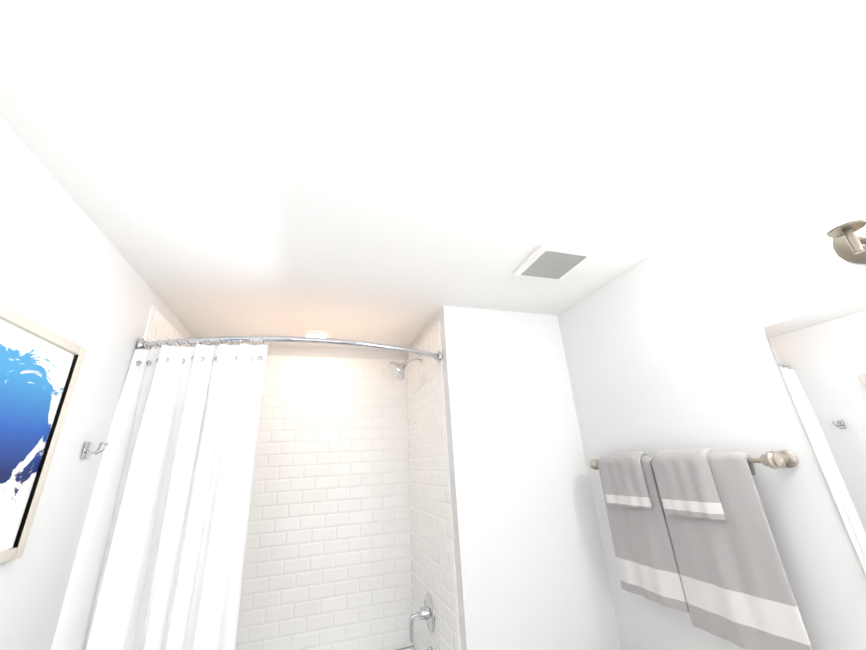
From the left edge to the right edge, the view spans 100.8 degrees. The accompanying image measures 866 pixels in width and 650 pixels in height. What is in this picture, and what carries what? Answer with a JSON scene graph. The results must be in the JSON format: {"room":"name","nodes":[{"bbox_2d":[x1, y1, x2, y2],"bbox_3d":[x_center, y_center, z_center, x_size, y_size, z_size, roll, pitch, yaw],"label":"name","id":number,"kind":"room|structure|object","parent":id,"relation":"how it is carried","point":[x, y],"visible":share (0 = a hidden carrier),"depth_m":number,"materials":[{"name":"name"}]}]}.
{"room":"bathroom","nodes":[
{"label":"bathroom","id":0,"kind":"room"},
{"bbox_2d":[0,118,195,649],"bbox_3d":[-0.970,0.527,0.150,0.100,2.500,4.420,4,-22,-17],"label":"wall","id":1,"kind":"structure","parent":0,"point":[68,271],"depth_m":1.18,"materials":[{"name":"white paint"}]},
{"bbox_2d":[0,303,85,563],"bbox_3d":[-1.071,0.220,0.754,0.025,0.620,0.845,4,-22,-17],"label":"picture frame","id":2,"kind":"object","parent":1,"relation":"attached to","point":[40,366],"visible":1,"depth_m":1.02,"materials":[{"name":"beige"}]},
{"bbox_2d":[81,441,107,458],"bbox_3d":[-1.246,0.461,1.320,0.056,0.060,0.048,4,-22,-17],"label":"hanger","id":3,"kind":"object","parent":1,"relation":"attached to","point":[86,452],"visible":1,"depth_m":1.31,"materials":[{"name":"silver metal"}]},
{"bbox_2d":[143,305,192,348],"bbox_3d":[-1.440,0.925,1.760,0.008,1.885,0.792,4,-22,-17],"label":"wall tile","id":4,"kind":"structure","parent":1,"relation":"attached to","point":[159,326],"depth_m":1.82,"materials":[{"name":"white tile"}]},
{"bbox_2d":[51,335,441,649],"bbox_3d":[-0.583,1.005,1.432,1.486,1.999,0.259,4,-22,-17],"label":"shower curtain","id":5,"kind":"object","parent":1,"relation":"attached to","point":[158,564],"visible":1,"depth_m":1.38,"materials":[{"name":"white fabric"}]},
{"bbox_2d":[201,344,413,649],"bbox_3d":[-0.865,1.354,2.292,1.472,2.500,0.100,4,-22,-17],"label":"wall","id":6,"kind":"structure","parent":0,"point":[315,352],"depth_m":2.73,"materials":[{"name":"ceramic tile"},{"name":"grout"}]},
{"bbox_2d":[235,355,413,649],"bbox_3d":[-0.863,1.091,2.340,1.472,1.835,0.008,4,-22,-17],"label":"wall tile","id":7,"kind":"structure","parent":6,"relation":"attached to","point":[327,562],"depth_m":2.35,"materials":[{"name":"white tile"}]},
{"bbox_2d":[0,0,865,350],"bbox_3d":[0.087,-0.610,0.971,2.462,0.100,4.420,4,-22,-17],"label":"ceiling","id":8,"kind":"structure","parent":0,"point":[396,172],"depth_m":1.00,"materials":[{"name":"white paint"}]},
{"bbox_2d":[303,331,328,337],"bbox_3d":[-0.803,0.079,2.454,0.170,0.013,0.170,4,-22,-17],"label":"recessed light","id":9,"kind":"object","parent":8,"relation":"in","point":[317,334],"visible":0.6,"depth_m":2.42,"materials":[{"name":"white plastic"}]},
{"bbox_2d":[513,242,594,280],"bbox_3d":[0.566,-0.288,1.697,0.280,0.021,0.280,4,-22,-17],"label":"fan","id":10,"kind":"object","parent":8,"relation":"attached to","point":[550,261],"visible":0.98,"depth_m":1.66,"materials":[{"name":"white plastic"}]},
{"bbox_2d":[407,306,621,649],"bbox_3d":[0.350,1.258,2.221,0.790,2.500,1.020,4,-22,-17],"label":"wall","id":11,"kind":"structure","parent":0,"point":[531,571],"depth_m":1.84,"materials":[{"name":"white paint"}]},
{"bbox_2d":[406,321,460,649],"bbox_3d":[-0.038,1.007,2.174,0.008,1.885,0.837,4,-22,-17],"label":"wall tile","id":12,"kind":"structure","parent":11,"relation":"attached to","point":[433,556],"depth_m":2.09,"materials":[{"name":"white tile"}]},
{"bbox_2d":[389,355,421,380],"bbox_3d":[-0.188,0.284,2.414,0.223,0.181,0.150,4,-22,-17],"label":"shower head","id":13,"kind":"object","parent":12,"relation":"attached to","point":[397,370],"visible":1,"depth_m":2.37},
{"bbox_2d":[409,593,434,649],"bbox_3d":[-0.088,1.634,1.920,0.158,0.302,0.170,4,-22,-17],"label":"tub faucet","id":14,"kind":"object","parent":12,"relation":"attached to","point":[426,612],"visible":0.96,"depth_m":1.93,"materials":[{"name":"silver metal"}]},
{"bbox_2d":[558,119,865,649],"bbox_3d":[1.281,0.673,0.850,0.100,2.500,4.420,4,-22,-17],"label":"wall","id":15,"kind":"structure","parent":0,"point":[668,346],"depth_m":1.34,"materials":[{"name":"white paint"}]},
{"bbox_2d":[589,447,812,649],"bbox_3d":[0.978,0.806,1.395,0.131,0.604,0.856,4,-22,-17],"label":"towel rail","id":16,"kind":"object","parent":15,"relation":"attached to","point":[691,533],"visible":1,"depth_m":1.27,"materials":[{"name":"grey fabric"}]},
{"bbox_2d":[763,295,865,573],"bbox_3d":[1.405,0.179,0.366,0.005,0.976,1.575,4,-22,-17],"label":"mirror","id":17,"kind":"object","parent":15,"relation":"attached to","point":[820,355],"visible":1,"depth_m":1.05,"materials":[{"name":"clear glass"}]},
{"bbox_2d":[793,166,865,263],"bbox_3d":[1.149,-0.296,0.995,0.180,0.242,0.164,4,-22,-17],"label":"sconce","id":18,"kind":"object","parent":15,"relation":"attached to","point":[831,202],"visible":1,"depth_m":0.97,"materials":[{"name":"white glass"}]}
]}

